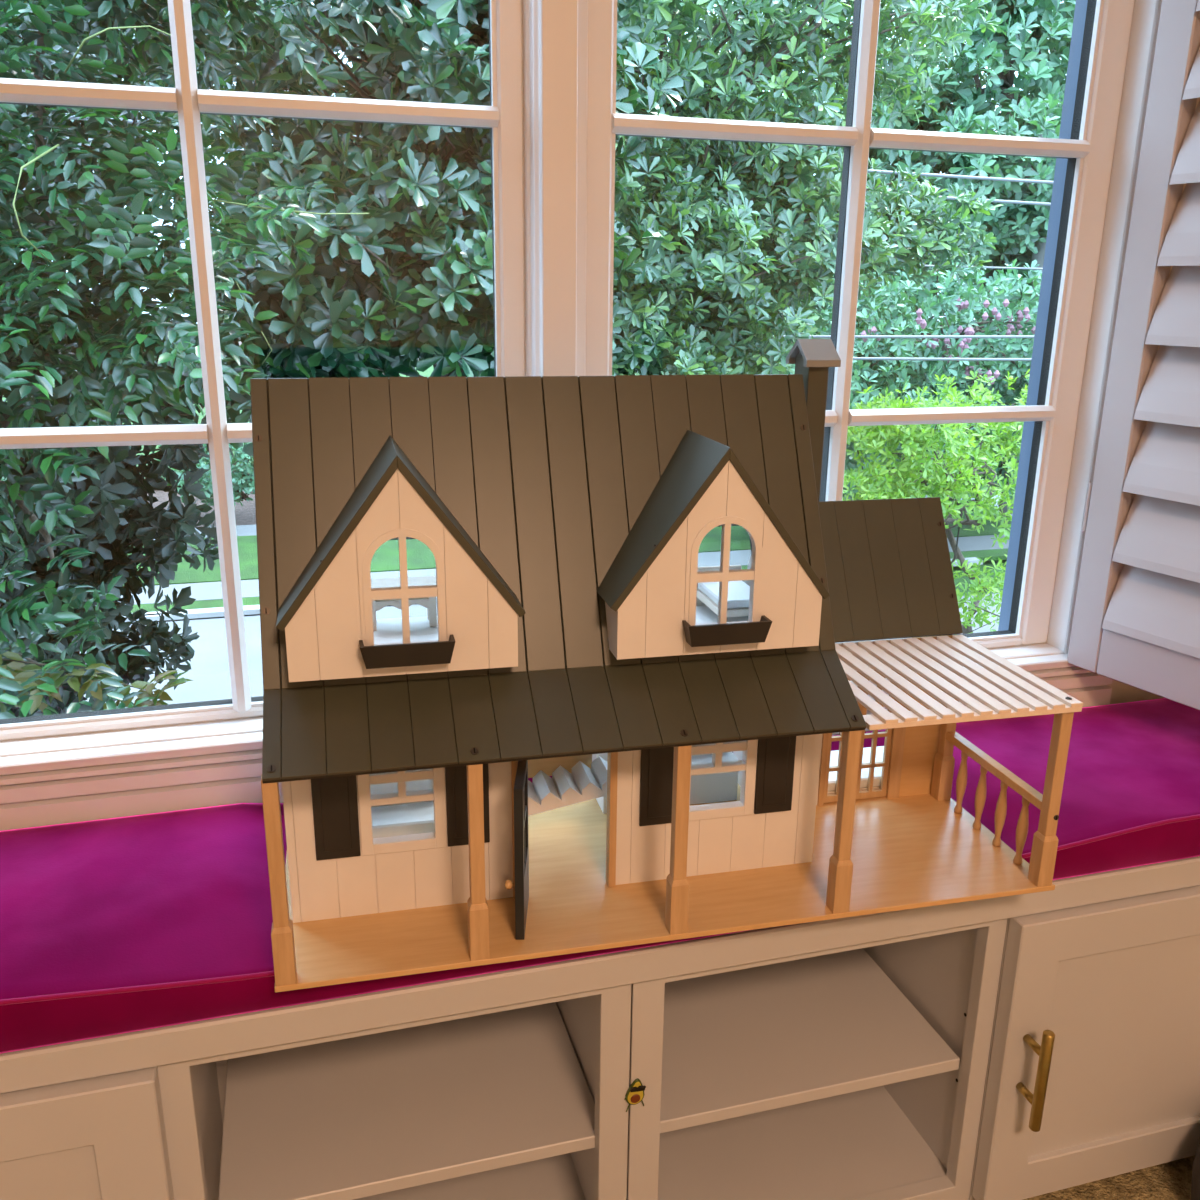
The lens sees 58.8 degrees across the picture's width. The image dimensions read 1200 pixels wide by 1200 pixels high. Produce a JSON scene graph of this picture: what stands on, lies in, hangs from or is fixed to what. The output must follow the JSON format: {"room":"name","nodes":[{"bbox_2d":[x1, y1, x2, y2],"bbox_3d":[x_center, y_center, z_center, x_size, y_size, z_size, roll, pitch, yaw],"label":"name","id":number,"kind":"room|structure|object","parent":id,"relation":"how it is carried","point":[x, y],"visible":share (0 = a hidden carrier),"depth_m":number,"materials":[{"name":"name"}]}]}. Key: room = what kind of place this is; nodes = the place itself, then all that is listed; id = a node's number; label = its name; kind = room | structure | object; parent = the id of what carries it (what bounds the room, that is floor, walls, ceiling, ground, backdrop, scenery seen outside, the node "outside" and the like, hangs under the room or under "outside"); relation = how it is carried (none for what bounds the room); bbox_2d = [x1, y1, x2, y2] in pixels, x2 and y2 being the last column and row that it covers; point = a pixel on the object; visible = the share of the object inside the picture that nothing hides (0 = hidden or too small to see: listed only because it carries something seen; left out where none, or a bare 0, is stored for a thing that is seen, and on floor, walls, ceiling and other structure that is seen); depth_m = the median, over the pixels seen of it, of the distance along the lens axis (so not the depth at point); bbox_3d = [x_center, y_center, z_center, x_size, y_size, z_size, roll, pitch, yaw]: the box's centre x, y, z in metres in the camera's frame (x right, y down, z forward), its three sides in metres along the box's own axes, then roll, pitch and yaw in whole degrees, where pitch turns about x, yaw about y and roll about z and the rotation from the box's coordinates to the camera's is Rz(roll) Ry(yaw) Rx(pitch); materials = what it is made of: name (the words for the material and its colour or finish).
{"room":"child's bedroom","nodes":[
{"label":"child's bedroom","id":0,"kind":"room"},
{"bbox_2d":[1023,1155,1194,1199],"bbox_3d":[0.134,1.268,-0.123,4.100,0.100,3.600,-4,17,-16],"label":"floor","id":1,"kind":"structure","parent":0,"point":[1172,1180],"depth_m":1.40,"materials":[{"name":"carpet"}]},
{"bbox_2d":[0,1067,173,1199],"bbox_3d":[-0.901,0.628,1.054,0.933,0.432,0.330,-4,17,-16],"label":"base cabinet","id":2,"kind":"object","parent":1,"relation":"on","point":[101,1137],"visible":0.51,"depth_m":0.97,"materials":[{"name":"paint"}]},
{"bbox_2d":[0,856,1199,1093],"bbox_3d":[-0.018,0.328,1.276,3.490,0.038,0.384,-4,17,-16],"label":"cabinet top","id":3,"kind":"object","parent":2,"relation":"on","point":[131,1051],"visible":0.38,"depth_m":1.07,"materials":[{"name":"paint"}]},
{"bbox_2d":[0,776,742,1053],"bbox_3d":[-0.269,0.318,1.124,0.731,0.059,0.401,-4,17,-16],"label":"seat cushion","id":4,"kind":"object","parent":3,"relation":"on","point":[116,926],"depth_m":1.04,"materials":[{"name":"fabric"}]},
{"bbox_2d":[951,714,1053,863],"bbox_3d":[0.566,0.254,1.375,0.310,0.059,0.361,-4,17,-16],"label":"seat cushion","id":5,"kind":"object","parent":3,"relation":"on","point":[1021,745],"depth_m":1.41,"materials":[{"name":"fabric"}]},
{"bbox_2d":[250,339,1082,991],"bbox_3d":[0.063,0.017,1.120,0.800,0.562,0.330,-3,17,-13],"label":"dollhouse","id":6,"kind":"object","parent":5,"relation":"on","point":[564,521],"visible":1,"depth_m":1.04,"materials":[{"name":"brown wood"}]},
{"bbox_2d":[311,775,360,860],"bbox_3d":[-0.255,0.198,1.027,0.042,0.113,0.003,-3,17,-13],"label":"window shutter","id":7,"kind":"object","parent":6,"relation":"hanging from","point":[321,854],"depth_m":1.03,"materials":[{"name":"brown wood"}]},
{"bbox_2d":[370,779,433,837],"bbox_3d":[-0.230,0.228,1.215,0.151,0.085,0.070,-3,17,-13],"label":"sofa","id":8,"kind":"object","parent":6,"relation":"on","point":[410,818],"visible":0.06,"depth_m":1.21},
{"bbox_2d":[371,576,436,630],"bbox_3d":[-0.222,0.004,1.191,0.080,0.049,0.040,-3,17,-13],"label":"desk","id":9,"kind":"object","parent":6,"relation":"on","point":[429,603],"visible":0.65,"depth_m":1.18,"materials":[{"name":"white wood"}]},
{"bbox_2d":[375,597,428,603],"bbox_3d":[-0.222,-0.003,1.189,0.058,0.002,0.034,-3,17,-13],"label":"shelf","id":10,"kind":"object","parent":9,"relation":"attached to","point":[425,600],"depth_m":1.18,"materials":[{"name":"wood"}]},
{"bbox_2d":[445,764,489,846],"bbox_3d":[-0.131,0.191,1.055,0.042,0.113,0.003,-3,17,-13],"label":"window shutter","id":11,"kind":"object","parent":6,"relation":"hanging from","point":[456,808],"depth_m":1.06,"materials":[{"name":"brown wood"}]},
{"bbox_2d":[639,749,673,825],"bbox_3d":[0.062,0.180,1.100,0.042,0.113,0.003,-3,17,-13],"label":"window shutter","id":12,"kind":"object","parent":6,"relation":"hanging from","point":[644,768],"depth_m":1.10,"materials":[{"name":"brown wood"}]},
{"bbox_2d":[596,752,737,812],"bbox_3d":[0.083,0.199,1.301,0.174,0.100,0.044,-3,17,-13],"label":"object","id":13,"kind":"structure","parent":6,"relation":"on","point":[714,787],"depth_m":1.30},
{"bbox_2d":[596,753,607,798],"bbox_3d":[0.078,0.193,1.319,0.170,0.100,0.006,-3,17,-13],"label":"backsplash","id":14,"kind":"structure","parent":13,"relation":"attached to","point":[603,755],"depth_m":1.30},
{"bbox_2d":[606,752,737,764],"bbox_3d":[0.083,0.199,1.298,0.174,0.004,0.038,-3,17,-13],"label":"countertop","id":15,"kind":"structure","parent":13,"relation":"on","point":[726,756],"depth_m":1.31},
{"bbox_2d":[696,565,749,616],"bbox_3d":[0.153,-0.006,1.245,0.060,0.045,0.101,-3,17,-13],"label":"bed","id":16,"kind":"object","parent":6,"relation":"on","point":[738,591],"visible":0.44,"depth_m":1.23,"materials":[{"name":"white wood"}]},
{"bbox_2d":[754,736,795,813],"bbox_3d":[0.186,0.174,1.128,0.042,0.113,0.003,-3,17,-13],"label":"window shutter","id":17,"kind":"object","parent":6,"relation":"hanging from","point":[774,758],"depth_m":1.13,"materials":[{"name":"brown wood"}]},
{"bbox_2d":[827,746,883,793],"bbox_3d":[0.315,0.221,1.367,0.168,0.024,0.091,-3,17,-13],"label":"bed","id":18,"kind":"object","parent":6,"relation":"on","point":[879,749],"visible":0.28,"depth_m":1.34,"materials":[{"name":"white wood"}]},
{"bbox_2d":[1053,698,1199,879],"bbox_3d":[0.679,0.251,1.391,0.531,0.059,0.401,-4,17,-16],"label":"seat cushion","id":19,"kind":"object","parent":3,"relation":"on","point":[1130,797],"depth_m":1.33,"materials":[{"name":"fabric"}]},
{"bbox_2d":[157,984,630,1199],"bbox_3d":[-0.235,0.577,1.254,0.465,0.432,0.305,-4,17,-16],"label":"shelf unit","id":20,"kind":"object","parent":1,"relation":"on","point":[521,1101],"visible":0.63,"depth_m":1.21,"materials":[{"name":"paint"}]},
{"bbox_2d":[626,919,1006,1199],"bbox_3d":[0.210,0.545,1.379,0.459,0.432,0.305,-4,17,-16],"label":"shelf unit","id":21,"kind":"object","parent":1,"relation":"on","point":[855,1072],"visible":0.65,"depth_m":1.35,"materials":[{"name":"paint"}]},
{"bbox_2d":[624,1078,645,1111],"bbox_3d":[0.038,0.538,1.156,0.025,0.039,0.006,-4,17,-16],"label":"sticker","id":22,"kind":"object","parent":21,"relation":"attached to","point":[634,1095],"visible":1,"depth_m":1.15,"materials":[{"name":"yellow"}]},
{"bbox_2d":[969,885,1199,1199],"bbox_3d":[0.782,0.515,1.507,0.711,0.432,0.371,-4,17,-16],"label":"base cabinet","id":23,"kind":"object","parent":1,"relation":"on","point":[1093,1071],"visible":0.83,"depth_m":1.31,"materials":[{"name":"paint"}]},
{"bbox_2d":[1191,1143,1199,1199],"bbox_3d":[0.850,0.721,1.310,0.208,0.150,0.208,-4,17,-16],"label":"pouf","id":24,"kind":"object","parent":1,"relation":"on","point":[1195,1185],"visible":1,"depth_m":1.35,"materials":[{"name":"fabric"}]},
{"bbox_2d":[1107,97,1199,703],"bbox_3d":[-0.363,-0.448,1.214,4.100,2.422,0.120,-4,17,-16],"label":"wall","id":25,"kind":"structure","parent":0,"point":[1121,692],"depth_m":1.69,"materials":[{"name":"paint"}]},
{"bbox_2d":[0,0,525,740],"bbox_3d":[-0.440,-0.553,1.131,0.726,1.455,0.041,-4,17,-16],"label":"window","id":26,"kind":"structure","parent":25,"relation":"in","point":[504,116],"depth_m":1.20,"materials":[{"name":"paint"}]},
{"bbox_2d":[0,643,1067,768],"bbox_3d":[-0.471,0.166,1.306,2.660,0.025,0.098,-4,17,-16],"label":"window sill","id":27,"kind":"structure","parent":25,"relation":"attached to","point":[28,752],"depth_m":1.27,"materials":[{"name":"paint"}]},
{"bbox_2d":[523,0,587,376],"bbox_3d":[-0.052,-0.578,1.225,0.072,1.472,0.100,-4,17,-16],"label":"trim","id":28,"kind":"structure","parent":25,"relation":"attached to","point":[555,32],"depth_m":1.22,"materials":[{"name":"paint"}]},
{"bbox_2d":[0,663,1112,830],"bbox_3d":[-0.485,0.231,1.290,2.615,0.126,0.046,-4,17,-16],"label":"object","id":29,"kind":"structure","parent":25,"relation":"attached to","point":[62,793],"depth_m":1.25,"materials":[{"name":"paint"}]},
{"bbox_2d":[585,0,1134,648],"bbox_3d":[0.336,-0.609,1.349,0.745,1.455,0.041,-4,17,-16],"label":"window","id":30,"kind":"structure","parent":25,"relation":"in","point":[1089,150],"depth_m":1.42,"materials":[{"name":"paint"}]},
{"bbox_2d":[1067,0,1199,709],"bbox_3d":[0.824,-0.551,1.196,0.040,1.460,0.468,-8,19,-28],"label":"plantation shutter","id":31,"kind":"object","parent":30,"relation":"attached to","point":[1136,623],"visible":1,"depth_m":1.42,"materials":[{"name":"paint"}]},
{"bbox_2d":[998,0,1087,630],"bbox_3d":[0.672,-0.618,1.490,0.059,1.570,0.025,-4,17,-16],"label":"trim","id":32,"kind":"structure","parent":25,"relation":"attached to","point":[1080,5],"depth_m":1.54,"materials":[{"name":"blue paint"}]},
{"bbox_2d":[1046,0,1161,653],"bbox_3d":[0.738,-0.637,1.458,0.088,1.472,0.098,-4,17,-16],"label":"trim","id":33,"kind":"structure","parent":25,"relation":"attached to","point":[1146,13],"depth_m":1.48,"materials":[{"name":"paint"}]},
{"label":"outside","id":34,"kind":"structure","parent":0,"visible":0},
{"bbox_2d":[153,494,933,539],"bbox_3d":[-6.056,-0.774,13.430,24.000,0.050,0.690,-4,17,-16],"label":"path","id":35,"kind":"structure","parent":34,"point":[242,530],"depth_m":13.84,"materials":[{"name":"concrete"}]},
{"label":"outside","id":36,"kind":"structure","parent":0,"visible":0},
{"bbox_2d":[8,112,1053,183],"bbox_3d":[2.370,-3.559,8.672,22.000,0.345,0.028,-4,17,-16],"label":"cable","id":37,"kind":"object","parent":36,"point":[130,121],"visible":0.27,"depth_m":8.84,"materials":[{"name":"grey plastic"}]},
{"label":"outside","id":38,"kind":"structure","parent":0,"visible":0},
{"bbox_2d":[28,134,1050,205],"bbox_3d":[2.369,-3.398,8.719,22.000,0.464,0.028,-4,17,-16],"label":"cable","id":39,"kind":"object","parent":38,"point":[89,139],"visible":0.09,"depth_m":9.04,"materials":[{"name":"grey plastic"}]},
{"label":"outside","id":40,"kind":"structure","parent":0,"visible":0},
{"bbox_2d":[30,237,1042,269],"bbox_3d":[2.362,-2.866,8.877,22.000,0.203,0.018,-4,17,-16],"label":"cable","id":41,"kind":"object","parent":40,"point":[30,237],"visible":0.06,"depth_m":9.21,"materials":[{"name":"grey plastic"}]},
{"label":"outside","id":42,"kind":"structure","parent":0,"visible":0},
{"bbox_2d":[754,335,1034,337],"bbox_3d":[2.355,-2.282,9.049,22.000,0.118,0.028,-4,17,-16],"label":"cable","id":43,"kind":"object","parent":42,"point":[810,336],"visible":0.2,"depth_m":9.20,"materials":[{"name":"grey plastic"}]},
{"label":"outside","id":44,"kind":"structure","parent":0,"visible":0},
{"bbox_2d":[853,357,1031,360],"bbox_3d":[2.353,-2.134,9.093,22.000,0.306,0.028,-4,17,-16],"label":"cable","id":45,"kind":"object","parent":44,"point":[854,358],"visible":0.2,"depth_m":9.29,"materials":[{"name":"grey plastic"}]},
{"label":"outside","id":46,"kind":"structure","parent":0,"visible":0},
{"bbox_2d":[80,603,436,703],"bbox_3d":[-6.020,1.552,5.737,19.600,0.050,8.050,-4,17,-16],"label":"driveway","id":47,"kind":"structure","parent":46,"point":[209,672],"depth_m":9.21,"materials":[{"name":"concrete"}]},
{"bbox_2d":[0,302,234,717],"bbox_3d":[-2.562,0.184,4.971,1.390,3.097,2.025,12,20,34],"label":"shrub","id":48,"kind":"object","parent":47,"relation":"on","point":[122,520],"visible":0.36,"depth_m":4.90,"materials":[{"name":"green plant"}]},
{"bbox_2d":[0,0,377,718],"bbox_3d":[-2.015,-0.456,3.721,2.219,5.042,2.532,11,19,32],"label":"tree","id":49,"kind":"object","parent":47,"relation":"on","point":[124,259],"visible":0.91,"depth_m":3.28,"materials":[{"name":"green plant"}]},
{"bbox_2d":[0,651,192,713],"bbox_3d":[-1.864,0.218,3.275,1.142,0.509,0.312,-4,17,-16],"label":"creeper spray","id":50,"kind":"object","parent":49,"relation":"attached to","point":[22,672],"visible":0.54,"depth_m":3.32,"materials":[{"name":"green plant"}]},
{"bbox_2d":[114,0,683,455],"bbox_3d":[-0.811,-1.171,5.310,2.617,5.536,2.200,-4,17,-16],"label":"tree","id":51,"kind":"object","parent":47,"relation":"on","point":[393,286],"visible":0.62,"depth_m":4.49,"materials":[{"name":"green plant"}]},
{"bbox_2d":[124,557,982,621],"bbox_3d":[-6.011,0.280,9.831,22.000,0.050,0.160,-4,17,-16],"label":"kerb","id":52,"kind":"object","parent":47,"relation":"on","point":[249,609],"visible":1,"depth_m":10.40,"materials":[{"name":"concrete"}]},
{"bbox_2d":[476,0,1002,375],"bbox_3d":[0.940,-1.788,7.272,4.269,5.662,2.115,-8,19,-27],"label":"tree","id":53,"kind":"object","parent":47,"relation":"on","point":[669,326],"visible":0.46,"depth_m":6.56,"materials":[{"name":"green plant"}]},
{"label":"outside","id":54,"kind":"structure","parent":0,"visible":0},
{"bbox_2d":[2,364,925,485],"bbox_3d":[12.941,-7.419,36.788,74.000,0.050,28.000,-4,17,-16],"label":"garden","id":55,"kind":"object","parent":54,"point":[426,373],"depth_m":25.92,"materials":[{"name":"green plant"}]},
{"bbox_2d":[619,1,831,371],"bbox_3d":[0.505,-7.177,17.749,8.906,10.062,4.163,-5,17,-19],"label":"tree","id":56,"kind":"object","parent":55,"relation":"on","point":[779,322],"visible":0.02,"depth_m":18.41,"materials":[{"name":"green plant"}]},
{"bbox_2d":[746,249,1017,366],"bbox_3d":[4.921,-6.363,23.697,11.756,5.267,4.047,-3,17,-12],"label":"tree","id":57,"kind":"object","parent":55,"relation":"on","point":[934,278],"visible":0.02,"depth_m":23.13,"materials":[{"name":"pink plant"}]},
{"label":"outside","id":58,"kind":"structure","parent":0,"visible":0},
{"bbox_2d":[953,560,1006,595],"bbox_3d":[28.256,-2.201,19.994,54.350,0.050,3.100,-4,17,-16],"label":"garden","id":59,"kind":"object","parent":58,"point":[987,563],"depth_m":12.47,"materials":[{"name":"green plant"}]},
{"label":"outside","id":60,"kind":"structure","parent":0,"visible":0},
{"bbox_2d":[132,325,1030,623],"bbox_3d":[-8.256,-9.942,44.898,130.000,0.050,89.900,-4,17,-16],"label":"ground","id":61,"kind":"structure","parent":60,"point":[245,514],"depth_m":15.86,"materials":[{"name":"green plant"}]},
{"bbox_2d":[1,404,91,480],"bbox_3d":[-7.431,-1.822,14.139,2.484,1.666,1.638,-4,17,-16],"label":"shrub","id":62,"kind":"object","parent":61,"relation":"on","point":[3,477],"visible":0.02,"depth_m":13.61,"materials":[{"name":"green plant"}]},
{"bbox_2d":[0,0,303,400],"bbox_3d":[-7.113,-4.843,13.493,7.056,7.839,3.655,-4,17,-16],"label":"tree","id":63,"kind":"object","parent":61,"relation":"on","point":[76,123],"visible":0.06,"depth_m":12.60,"materials":[{"name":"green plant"}]},
{"bbox_2d":[158,442,254,508],"bbox_3d":[-5.128,-1.883,14.899,2.379,1.393,1.682,-4,17,-16],"label":"shrub","id":64,"kind":"object","parent":61,"relation":"on","point":[241,463],"visible":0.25,"depth_m":14.57,"materials":[{"name":"green plant"}]},
{"bbox_2d":[168,0,626,373],"bbox_3d":[-2.649,-5.782,15.325,7.187,8.710,3.547,-5,18,-20],"label":"tree","id":65,"kind":"object","parent":61,"relation":"on","point":[360,69],"visible":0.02,"depth_m":13.90,"materials":[{"name":"green plant"}]},
{"bbox_2d":[744,0,1075,485],"bbox_3d":[5.634,-6.736,16.267,9.496,10.204,4.288,-4,17,-16],"label":"tree","id":66,"kind":"object","parent":61,"relation":"on","point":[1030,29],"visible":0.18,"depth_m":14.88,"materials":[{"name":"green plant"}]},
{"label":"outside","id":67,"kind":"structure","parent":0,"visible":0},
{"bbox_2d":[26,501,1011,585],"bbox_3d":[-5.659,-0.392,12.116,24.000,0.050,2.140,-4,17,-16],"label":"lawn","id":68,"kind":"structure","parent":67,"point":[385,558],"depth_m":12.70,"materials":[{"name":"green plant"}]},
{"bbox_2d":[843,441,932,500],"bbox_3d":[2.844,-1.688,13.405,3.366,2.102,2.001,-4,17,-16],"label":"shrub","id":69,"kind":"object","parent":68,"relation":"on","point":[854,491],"visible":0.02,"depth_m":12.90,"materials":[{"name":"green plant"}]},
{"bbox_2d":[925,386,1020,523],"bbox_3d":[5.462,-2.041,14.380,2.918,2.248,1.824,-4,17,-16],"label":"shrub","id":70,"kind":"object","parent":68,"relation":"on","point":[999,470],"visible":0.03,"depth_m":14.24,"materials":[{"name":"green plant"}]},
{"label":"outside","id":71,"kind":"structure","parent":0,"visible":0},
{"bbox_2d":[957,593,1001,634],"bbox_3d":[29.681,-0.810,15.272,54.350,0.050,7.050,-4,17,-16],"label":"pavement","id":72,"kind":"structure","parent":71,"point":[986,628],"depth_m":10.81,"materials":[{"name":"concrete"}]},
{"bbox_2d":[842,369,1029,634],"bbox_3d":[3.024,-0.652,9.028,2.905,2.543,2.047,-1,17,-6],"label":"bush","id":73,"kind":"object","parent":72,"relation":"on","point":[911,437],"visible":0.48,"depth_m":8.50,"materials":[{"name":"green plant"}]},
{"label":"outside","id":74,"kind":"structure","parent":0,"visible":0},
{"bbox_2d":[961,495,1011,515],"bbox_3d":[27.562,-2.918,22.286,54.350,0.050,1.700,-4,17,-16],"label":"road","id":75,"kind":"structure","parent":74,"point":[994,497],"depth_m":16.84,"materials":[{"name":"grey asphalt"}]},
{"bbox_2d":[929,86,1063,513],"bbox_3d":[6.408,-4.081,15.127,4.560,5.750,2.836,-4,17,-16],"label":"tree","id":76,"kind":"object","parent":75,"relation":"on","point":[1026,225],"visible":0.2,"depth_m":14.04,"materials":[{"name":"green plant"}]},
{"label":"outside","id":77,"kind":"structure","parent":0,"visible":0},
{"bbox_2d":[118,534,1008,604],"bbox_3d":[-5.263,0.010,10.807,24.000,0.050,0.690,-4,17,-16],"label":"sidewalk","id":78,"kind":"structure","parent":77,"point":[250,588],"depth_m":11.85,"materials":[{"name":"concrete"}]},
{"bbox_2d":[774,259,1041,485],"bbox_3d":[3.845,-2.161,12.321,5.020,3.597,2.412,-6,18,-21],"label":"tree","id":79,"kind":"object","parent":78,"relation":"on","point":[893,375],"visible":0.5,"depth_m":11.49,"materials":[{"name":"green plant"}]},
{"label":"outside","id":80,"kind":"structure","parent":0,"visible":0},
{"bbox_2d":[98,548,1007,612],"bbox_3d":[-5.600,0.186,10.198,23.000,0.050,0.320,-4,17,-16],"label":"verge","id":81,"kind":"structure","parent":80,"point":[995,553],"depth_m":10.79,"materials":[{"name":"green plant"}]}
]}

